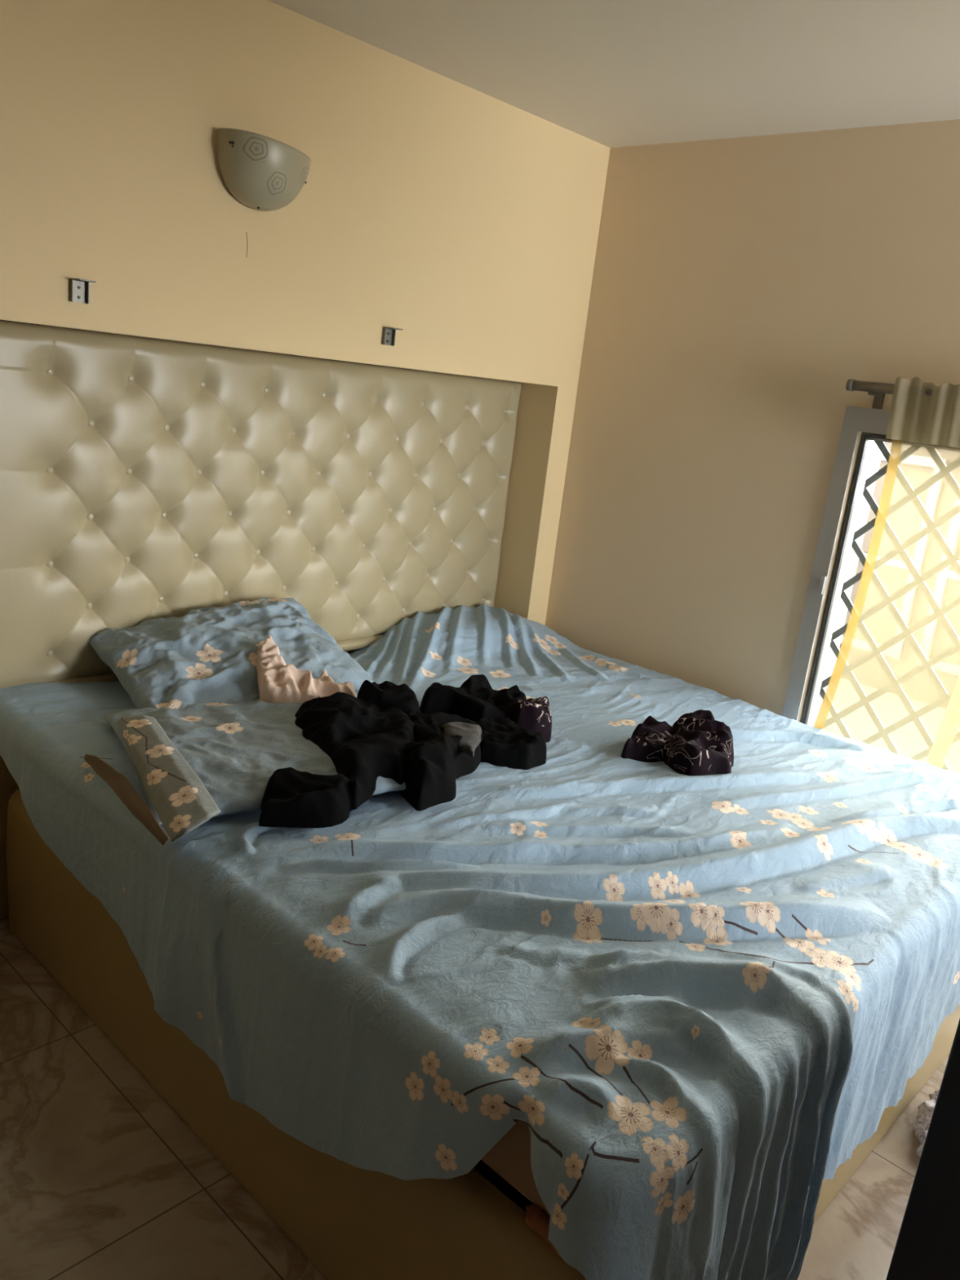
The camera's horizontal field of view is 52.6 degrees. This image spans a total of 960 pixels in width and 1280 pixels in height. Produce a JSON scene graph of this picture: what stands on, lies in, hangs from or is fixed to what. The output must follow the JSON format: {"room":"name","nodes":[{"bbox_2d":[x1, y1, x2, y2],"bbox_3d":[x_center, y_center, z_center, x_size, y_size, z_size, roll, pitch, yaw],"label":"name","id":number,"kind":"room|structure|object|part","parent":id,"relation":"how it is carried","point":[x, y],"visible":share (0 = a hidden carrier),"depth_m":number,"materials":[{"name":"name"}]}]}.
{"room":"bedroom","nodes":[
{"label":"bedroom","id":0,"kind":"room"},
{"bbox_2d":[0,0,610,388],"bbox_3d":[-1.166,-1.219,2.299,0.371,0.875,4.698,20,20,40],"label":"wall","id":1,"kind":"structure","parent":0,"point":[451,215],"depth_m":2.69,"materials":[{"name":"beige paint"}]},
{"bbox_2d":[70,278,96,303],"bbox_3d":[-0.962,-0.845,2.354,0.050,0.054,0.042,20,20,40],"label":"wall bracket","id":2,"kind":"object","parent":1,"relation":"attached to","point":[79,288],"visible":1,"depth_m":2.37,"materials":[{"name":"silver metal"}]},
{"bbox_2d":[0,319,502,380],"bbox_3d":[-0.872,-0.112,3.288,0.100,1.693,2.476,20,20,40],"label":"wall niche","id":3,"kind":"object","parent":1,"relation":"in","point":[0,319],"visible":0.11,"depth_m":2.99,"materials":[{"name":"beige paint"}]},
{"bbox_2d":[216,128,311,211],"bbox_3d":[-0.557,-1.237,2.586,0.132,0.171,0.268,20,20,40],"label":"wall lamp","id":4,"kind":"object","parent":1,"relation":"attached to","point":[264,173],"visible":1,"depth_m":2.53,"materials":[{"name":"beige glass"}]},
{"bbox_2d":[381,326,403,346],"bbox_3d":[-0.278,-0.960,3.075,0.050,0.054,0.042,20,20,40],"label":"wall bracket","id":5,"kind":"object","parent":1,"relation":"attached to","point":[388,334],"visible":1,"depth_m":3.09,"materials":[{"name":"silver metal"}]},
{"bbox_3d":[-0.290,-0.964,3.086,0.016,0.052,0.042,20,20,40],"label":"wall plate","id":6,"kind":"part","parent":5,"relation":"part of","materials":[{"name":"silver metal"}]},
{"bbox_2d":[0,917,949,1279],"bbox_3d":[0.260,1.476,1.370,5.020,0.100,4.698,20,20,40],"label":"floor","id":7,"kind":"structure","parent":0,"point":[101,1179],"depth_m":2.07,"materials":[{"name":"tile"}]},
{"bbox_2d":[0,320,959,1279],"bbox_3d":[0.074,0.174,2.651,2.215,1.692,2.166,20,20,40],"label":"bed","id":8,"kind":"object","parent":7,"relation":"on","point":[142,479],"visible":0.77,"depth_m":2.75,"materials":[{"name":"beige"}]},
{"bbox_3d":[-0.753,0.393,3.466,0.085,0.660,2.162,20,20,40],"label":"panel","id":9,"kind":"part","parent":8,"relation":"part of","materials":[{"name":"brown wood"}]},
{"bbox_3d":[-0.626,-0.428,3.218,0.040,0.992,2.162,20,20,40],"label":"headboard","id":10,"kind":"part","parent":8,"relation":"part of","materials":[{"name":"beige leather"}]},
{"bbox_3d":[0.106,0.446,2.766,2.030,0.227,1.955,20,20,40],"label":"mattress","id":11,"kind":"part","parent":8,"relation":"part of","materials":[{"name":"blue fabric"}]},
{"bbox_2d":[0,603,959,1279],"bbox_3d":[0.126,0.605,2.761,2.178,0.801,2.181,20,20,40],"label":"sheet","id":12,"kind":"object","parent":8,"relation":"on","point":[695,998],"visible":0.75,"depth_m":1.88,"materials":[{"name":"blue fabric"}]},
{"bbox_2d":[88,597,373,709],"bbox_3d":[-0.734,0.058,2.888,0.712,0.270,0.497,-7,20,-41],"label":"pillow","id":13,"kind":"object","parent":12,"relation":"on","point":[206,655],"visible":0.74,"depth_m":2.79,"materials":[{"name":"blue fabric"}]},
{"bbox_2d":[256,635,356,703],"bbox_3d":[-0.507,0.105,2.726,0.311,0.150,0.204,10,15,13],"label":"cloth","id":14,"kind":"object","parent":13,"relation":"on","point":[277,682],"visible":0.88,"depth_m":2.71,"materials":[{"name":"beige fabric"}]},
{"bbox_2d":[84,698,405,844],"bbox_3d":[-0.562,0.283,2.347,0.698,0.111,0.792,-2,17,-29],"label":"pillow","id":15,"kind":"object","parent":12,"relation":"on","point":[194,764],"visible":0.8,"depth_m":2.26,"materials":[{"name":"blue fabric"}]},
{"bbox_2d":[258,680,419,828],"bbox_3d":[-0.320,0.249,2.415,0.345,0.123,0.768,6,15,-5],"label":"clothing","id":16,"kind":"object","parent":12,"relation":"on","point":[366,736],"visible":0.91,"depth_m":2.29,"materials":[{"name":"fabric"}]},
{"bbox_2d":[399,710,482,810],"bbox_3d":[-0.126,0.278,2.446,0.254,0.117,0.476,7,15,2],"label":"shirt","id":17,"kind":"object","parent":12,"relation":"on","point":[446,748],"visible":0.78,"depth_m":2.34,"materials":[{"name":"fabric"}]},
{"bbox_2d":[419,674,546,769],"bbox_3d":[-0.002,0.218,2.789,0.340,0.122,0.508,5,15,-8],"label":"clothing","id":18,"kind":"object","parent":12,"relation":"on","point":[504,743],"visible":0.82,"depth_m":2.75,"materials":[{"name":"fabric"}]},
{"bbox_2d":[503,696,551,742],"bbox_3d":[0.141,0.212,2.882,0.154,0.118,0.255,7,15,2],"label":"blouse","id":19,"kind":"object","parent":12,"relation":"on","point":[532,714],"visible":0.75,"depth_m":2.77,"materials":[{"name":"black fabric"}]},
{"bbox_2d":[621,709,733,775],"bbox_3d":[0.609,0.288,2.798,0.321,0.124,0.398,20,20,40],"label":"clothing","id":20,"kind":"object","parent":12,"relation":"on","point":[696,744],"visible":0.98,"depth_m":2.74,"materials":[{"name":"black fabric"}]},
{"bbox_2d":[525,1203,559,1256],"bbox_3d":[0.128,0.900,1.454,0.158,0.038,0.046,20,20,40],"label":"cloth","id":21,"kind":"object","parent":8,"relation":"on","point":[536,1219],"visible":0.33,"depth_m":1.47,"materials":[{"name":"brown fabric"}]},
{"bbox_2d":[885,1018,959,1279],"bbox_3d":[1.015,0.959,1.409,0.690,1.045,0.309,20,20,40],"label":"base cabinet","id":22,"kind":"object","parent":7,"relation":"on","point":[927,1246],"visible":1,"depth_m":1.48,"materials":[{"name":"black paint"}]},
{"bbox_2d":[913,1090,938,1156],"bbox_3d":[1.146,1.202,2.414,0.115,0.081,0.303,15,17,27],"label":"plastic bag","id":23,"kind":"object","parent":7,"relation":"on","point":[926,1109],"visible":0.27,"depth_m":2.40,"materials":[{"name":"white plastic"}]},
{"bbox_2d":[493,380,577,625],"bbox_3d":[0.181,-0.234,4.210,0.370,1.693,0.322,20,20,40],"label":"wall","id":24,"kind":"structure","parent":0,"point":[545,413],"depth_m":3.93,"materials":[{"name":"beige paint"}]},
{"bbox_2d":[267,0,959,147],"bbox_3d":[0.567,-1.093,0.677,5.020,0.120,4.698,20,20,40],"label":"ceiling","id":25,"kind":"structure","parent":0,"point":[611,73],"depth_m":2.59,"materials":[{"name":"paint"}]},
{"bbox_2d":[545,119,959,722],"bbox_3d":[2.083,-0.010,2.528,4.650,2.568,0.200,20,20,40],"label":"wall","id":26,"kind":"structure","parent":0,"point":[740,286],"depth_m":3.40,"materials":[{"name":"beige paint"}]},
{"bbox_2d":[782,405,959,770],"bbox_3d":[1.745,0.283,2.886,1.655,1.735,0.232,20,20,40],"label":"window","id":27,"kind":"structure","parent":26,"relation":"in","point":[873,423],"depth_m":3.21,"materials":[{"name":"grey paint"}]},
{"bbox_3d":[1.678,0.294,2.815,1.655,1.735,0.016,20,20,40],"label":"casing","id":28,"kind":"part","parent":27,"relation":"part of","materials":[{"name":"grey metal"}]},
{"bbox_2d":[845,378,932,408],"bbox_3d":[1.586,-0.626,2.703,1.152,0.095,0.088,20,20,40],"label":"curtain rod","id":29,"kind":"object","parent":26,"relation":"attached to","point":[877,389],"visible":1,"depth_m":3.00,"materials":[{"name":"grey metal"}]},
{"bbox_2d":[813,376,959,768],"bbox_3d":[1.650,0.205,2.744,1.481,1.746,0.079,20,20,40],"label":"curtain","id":30,"kind":"object","parent":29,"relation":"hanging from","point":[915,416],"visible":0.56,"depth_m":2.95,"materials":[{"name":"beige fabric"}]},
{"label":"outside","id":31,"kind":"structure","parent":0,"visible":0},
{"bbox_2d":[823,678,959,773],"bbox_3d":[11.152,0.146,12.574,40.000,0.050,26.652,20,20,40],"label":"ground","id":32,"kind":"structure","parent":31,"point":[889,708],"depth_m":7.15,"materials":[{"name":"grey"}]},
{"bbox_2d":[839,441,959,709],"bbox_3d":[4.315,-0.284,7.062,15.000,2.060,0.290,20,20,40],"label":"wall","id":33,"kind":"structure","parent":32,"relation":"on","point":[940,498],"depth_m":7.72,"materials":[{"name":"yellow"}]},
{"bbox_3d":[3.231,-0.708,7.885,0.720,1.600,0.050,20,20,40],"label":"panel frame","id":34,"kind":"part","parent":33,"relation":"part of","materials":[{"name":"grey"}]},
{"bbox_3d":[3.851,-0.485,7.332,0.720,1.600,0.050,20,20,40],"label":"panel frame","id":35,"kind":"part","parent":33,"relation":"part of","materials":[{"name":"grey"}]}
]}

